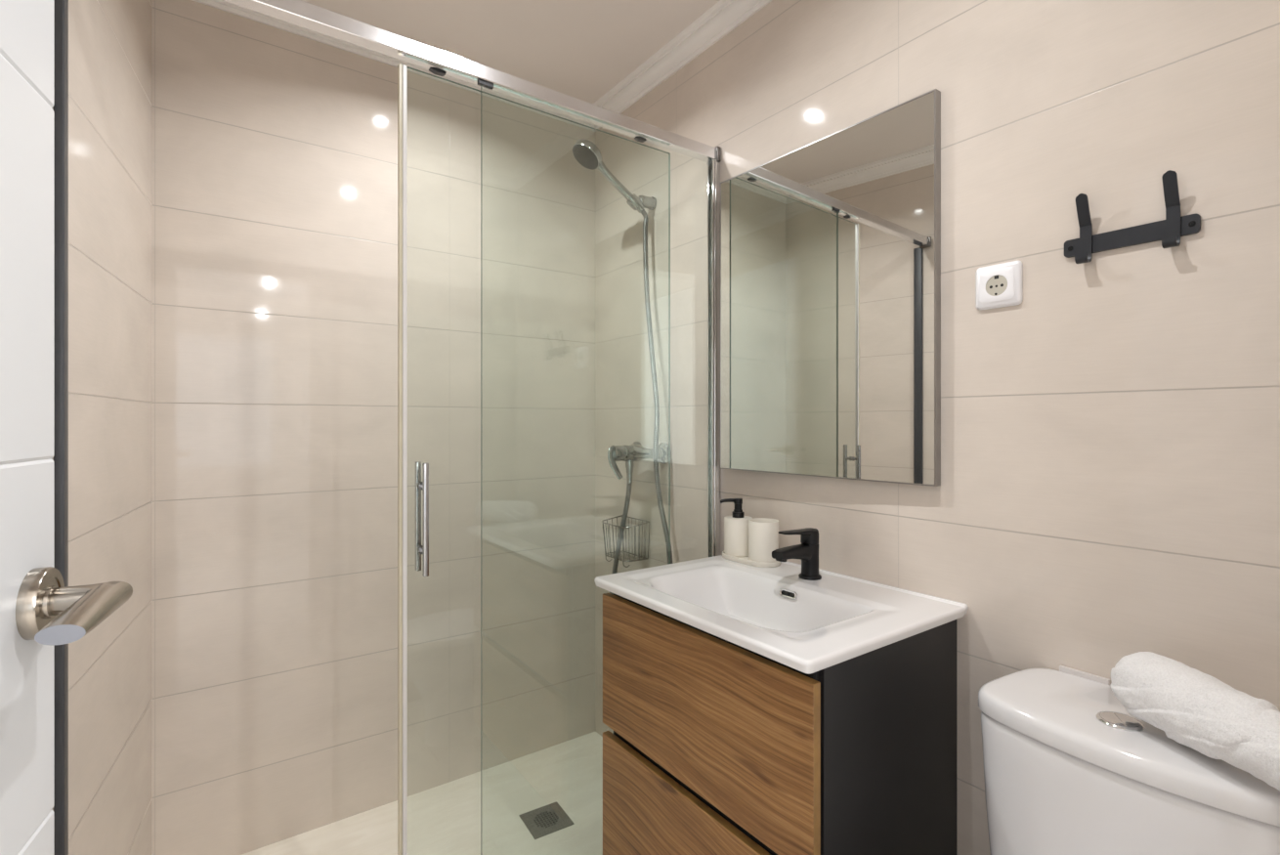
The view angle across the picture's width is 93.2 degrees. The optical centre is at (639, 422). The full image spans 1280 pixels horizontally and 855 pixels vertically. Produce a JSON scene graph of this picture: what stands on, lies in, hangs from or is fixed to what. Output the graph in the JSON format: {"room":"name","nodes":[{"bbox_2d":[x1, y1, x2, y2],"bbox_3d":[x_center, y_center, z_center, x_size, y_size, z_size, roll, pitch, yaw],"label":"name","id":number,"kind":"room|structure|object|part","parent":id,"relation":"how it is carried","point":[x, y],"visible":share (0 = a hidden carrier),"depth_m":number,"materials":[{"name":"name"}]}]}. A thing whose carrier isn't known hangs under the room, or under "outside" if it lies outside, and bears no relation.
{"room":"bathroom","nodes":[
{"label":"bathroom","id":0,"kind":"room"},
{"bbox_2d":[51,0,151,854],"bbox_3d":[-0.797,0.025,0.591,0.120,2.370,2.072,0,0,-28],"label":"wall","id":1,"kind":"structure","parent":0,"point":[109,41],"depth_m":1.22,"materials":[{"name":"beige tile"}]},
{"bbox_2d":[0,0,132,854],"bbox_3d":[-0.315,0.189,0.167,0.159,2.018,0.735,0,0,-30],"label":"door","id":2,"kind":"structure","parent":1,"relation":"in","point":[38,613],"depth_m":0.45,"materials":[{"name":"white paint"}]},
{"bbox_3d":[-0.418,0.138,0.439,0.054,0.023,0.101,0,0,-26],"label":"handle","id":3,"kind":"part","parent":2,"relation":"part of","materials":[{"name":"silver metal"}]},
{"bbox_2d":[151,0,595,854],"bbox_3d":[-0.778,0.025,1.934,1.412,2.370,0.120,0,0,-36],"label":"wall","id":4,"kind":"structure","parent":0,"point":[275,150],"depth_m":1.79,"materials":[{"name":"beige tile"}]},
{"bbox_2d":[191,0,595,131],"bbox_3d":[-0.687,-1.130,1.893,1.312,0.060,0.053,0,0,-36],"label":"crown molding","id":5,"kind":"structure","parent":4,"relation":"attached to","point":[222,5],"depth_m":1.81,"materials":[{"name":"paint"}]},
{"bbox_2d":[302,0,719,103],"bbox_3d":[0.843,-1.210,-1.088,2.900,0.100,7.050,0,0,-36],"label":"ceiling","id":6,"kind":"structure","parent":0,"point":[578,49],"depth_m":1.79,"materials":[{"name":"paint"}]},
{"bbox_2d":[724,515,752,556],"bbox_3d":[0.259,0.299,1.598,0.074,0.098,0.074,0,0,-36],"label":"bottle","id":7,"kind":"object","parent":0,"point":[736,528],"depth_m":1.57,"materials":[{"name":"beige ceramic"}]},
{"bbox_2d":[595,0,1279,854],"bbox_3d":[0.449,0.025,1.538,0.120,2.370,2.154,0,0,-36],"label":"wall","id":8,"kind":"structure","parent":0,"point":[1109,490],"depth_m":1.08,"materials":[{"name":"beige tile"}]},
{"bbox_2d":[601,514,649,567],"bbox_3d":[-0.054,0.403,2.042,0.099,0.150,0.168,0,0,-36],"label":"wire basket","id":9,"kind":"object","parent":8,"relation":"attached to","point":[647,522],"visible":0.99,"depth_m":2.03,"materials":[{"name":"metal"}]},
{"bbox_2d":[607,441,668,483],"bbox_3d":[-0.035,0.132,1.963,0.172,0.131,0.218,0,0,-36],"label":"shower mixer","id":10,"kind":"object","parent":8,"relation":"attached to","point":[635,451],"visible":0.96,"depth_m":1.93,"materials":[{"name":"silver metal"}]},
{"bbox_3d":[-0.081,0.128,1.929,0.058,0.110,0.052,0,0,-36],"label":"mixer lever","id":11,"kind":"part","parent":10,"relation":"part of","materials":[{"name":"silver metal"}]},
{"bbox_2d":[626,193,656,210],"bbox_3d":[0.002,-0.715,1.971,0.102,0.057,0.042,0,0,-36],"label":"bracket","id":12,"kind":"object","parent":8,"relation":"attached to","point":[635,201],"visible":0.94,"depth_m":1.96,"materials":[{"name":"silver metal"}]},
{"bbox_2d":[572,138,672,594],"bbox_3d":[-0.058,-0.052,1.929,0.307,1.626,0.202,0,0,-2],"label":"shower","id":13,"kind":"object","parent":12,"relation":"hanging from","point":[586,152],"visible":0.65,"depth_m":1.90,"materials":[{"name":"silver metal"}]},
{"bbox_3d":[-0.068,-0.757,1.925,0.189,0.153,0.038,0,0,-28],"label":"handle","id":14,"kind":"part","parent":13,"relation":"part of","materials":[{"name":"silver metal"}]},
{"bbox_3d":[0.018,-0.722,1.983,0.063,0.042,0.042,0,0,-36],"label":"bracket arm","id":15,"kind":"part","parent":12,"relation":"part of","materials":[{"name":"silver metal"}]},
{"bbox_2d":[593,0,772,131],"bbox_3d":[0.408,-1.130,1.447,0.053,0.060,2.054,0,0,-36],"label":"crown molding","id":16,"kind":"structure","parent":8,"relation":"attached to","point":[725,16],"depth_m":1.84,"materials":[{"name":"paint"}]},
{"bbox_2d":[602,593,956,854],"bbox_3d":[0.272,0.709,1.294,0.452,0.672,0.600,0,0,-36],"label":"vanity cabinet","id":17,"kind":"object","parent":8,"relation":"attached to","point":[717,746],"visible":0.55,"depth_m":1.09,"materials":[{"name":"brown laminate"}]},
{"bbox_3d":[0.095,0.874,1.168,0.018,0.308,0.600,0,0,-36],"label":"drawer","id":18,"kind":"part","parent":17,"relation":"part of","materials":[{"name":"brown wood"}]},
{"bbox_3d":[0.095,0.548,1.168,0.018,0.298,0.600,0,0,-36],"label":"drawer","id":19,"kind":"part","parent":17,"relation":"part of","materials":[{"name":"brown wood"}]},
{"bbox_2d":[594,554,968,673],"bbox_3d":[0.263,0.412,1.286,0.475,0.119,0.618,0,0,-36],"label":"washbasin","id":20,"kind":"object","parent":17,"relation":"in","point":[803,625],"visible":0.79,"depth_m":1.26,"materials":[{"name":"white ceramic"}]},
{"bbox_2d":[722,551,780,567],"bbox_3d":[0.285,0.350,1.562,0.086,0.012,0.176,0,0,-36],"label":"soap tray","id":21,"kind":"object","parent":20,"relation":"on","point":[744,560],"visible":0.54,"depth_m":1.51,"materials":[{"name":"beige ceramic"}]},
{"bbox_2d":[719,498,752,556],"bbox_3d":[0.259,0.274,1.598,0.074,0.147,0.075,0,0,42],"label":"soap dispenser","id":22,"kind":"object","parent":21,"relation":"on","point":[736,526],"visible":0.97,"depth_m":1.57,"materials":[{"name":"beige ceramic"}]},
{"bbox_2d":[748,517,778,562],"bbox_3d":[0.312,0.298,1.526,0.076,0.100,0.076,0,0,-36],"label":"toothbrush cup","id":23,"kind":"object","parent":21,"relation":"on","point":[763,533],"visible":0.94,"depth_m":1.49,"materials":[{"name":"beige ceramic"}]},
{"bbox_2d":[771,527,821,580],"bbox_3d":[0.356,0.300,1.368,0.136,0.114,0.051,0,0,-36],"label":"tap","id":24,"kind":"object","parent":20,"relation":"on","point":[807,551],"visible":1,"depth_m":1.37,"materials":[{"name":"black metal"}]},
{"bbox_3d":[0.348,0.297,1.362,0.117,0.038,0.035,0,0,-36],"label":"spout","id":25,"kind":"part","parent":24,"relation":"part of","materials":[{"name":"black metal"}]},
{"bbox_2d":[720,88,940,486],"bbox_3d":[0.413,-0.268,1.450,0.041,0.793,0.601,0,0,-36],"label":"wall mirror","id":26,"kind":"object","parent":8,"relation":"attached to","point":[831,245],"visible":1,"depth_m":1.39,"materials":[{"name":"mirror"}]},
{"bbox_2d":[975,260,1023,310],"bbox_3d":[0.665,-0.254,1.126,0.010,0.081,0.081,0,0,-36],"label":"power socket","id":27,"kind":"object","parent":8,"relation":"attached to","point":[1000,285],"visible":1,"depth_m":1.12,"materials":[{"name":"white plastic"}]},
{"bbox_2d":[1059,665,1110,684],"bbox_3d":[0.746,0.430,1.016,0.007,0.020,0.072,0,0,-36],"label":"strip","id":28,"kind":"object","parent":8,"relation":"attached to","point":[1062,668],"visible":0.54,"depth_m":1.01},
{"bbox_2d":[1064,170,1200,263],"bbox_3d":[0.770,-0.321,0.962,0.030,0.114,0.175,0,0,-36],"label":"hook rack","id":29,"kind":"object","parent":8,"relation":"attached to","point":[1170,231],"visible":1,"depth_m":0.95,"materials":[{"name":"black metal"}]},
{"bbox_3d":[0.843,1.260,-1.088,2.900,0.100,7.050,0,0,-36],"label":"floor","id":30,"kind":"structure","parent":0,"visible":0},
{"bbox_2d":[241,731,602,854],"bbox_3d":[-0.534,1.189,1.602,1.402,0.039,0.702,0,0,-36],"label":"shower tray","id":31,"kind":"object","parent":30,"relation":"on","point":[549,800],"visible":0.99,"depth_m":1.80,"materials":[{"name":"white ceramic"}]},
{"bbox_2d":[54,0,720,854],"bbox_3d":[-0.354,0.191,1.358,1.395,1.962,0.072,0,0,-36],"label":"shower door frame","id":32,"kind":"structure","parent":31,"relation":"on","point":[300,13],"depth_m":1.25,"materials":[{"name":"metal"}]},
{"bbox_3d":[-0.461,0.202,1.280,0.011,0.235,0.068,0,0,-36],"label":"door pull","id":33,"kind":"part","parent":32,"relation":"part of","materials":[{"name":"metal"}]},
{"bbox_3d":[-0.348,-0.769,1.347,1.375,0.034,0.032,0,0,-36],"label":"rail","id":34,"kind":"part","parent":32,"relation":"part of","materials":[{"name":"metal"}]},
{"bbox_3d":[-0.065,0.206,1.542,0.702,1.924,0.006,0,0,-36],"label":"fixed pane","id":35,"kind":"part","parent":32,"relation":"part of","materials":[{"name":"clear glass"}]},
{"bbox_3d":[-0.205,0.212,1.464,0.704,1.904,0.006,0,0,-36],"label":"sliding door","id":36,"kind":"part","parent":32,"relation":"part of","materials":[{"name":"clear glass"}]},
{"bbox_2d":[978,668,1279,854],"bbox_3d":[0.530,0.816,0.735,0.679,0.786,0.392,0,0,-36],"label":"toilet","id":37,"kind":"object","parent":30,"relation":"on","point":[1068,770],"visible":0.94,"depth_m":0.83,"materials":[{"name":"white ceramic"}]},
{"bbox_2d":[1109,651,1279,791],"bbox_3d":[0.734,0.376,0.754,0.103,0.098,0.283,0,0,-8],"label":"towel","id":38,"kind":"object","parent":37,"relation":"on","point":[1194,708],"visible":1,"depth_m":0.75,"materials":[{"name":"white fabric"}]}
]}

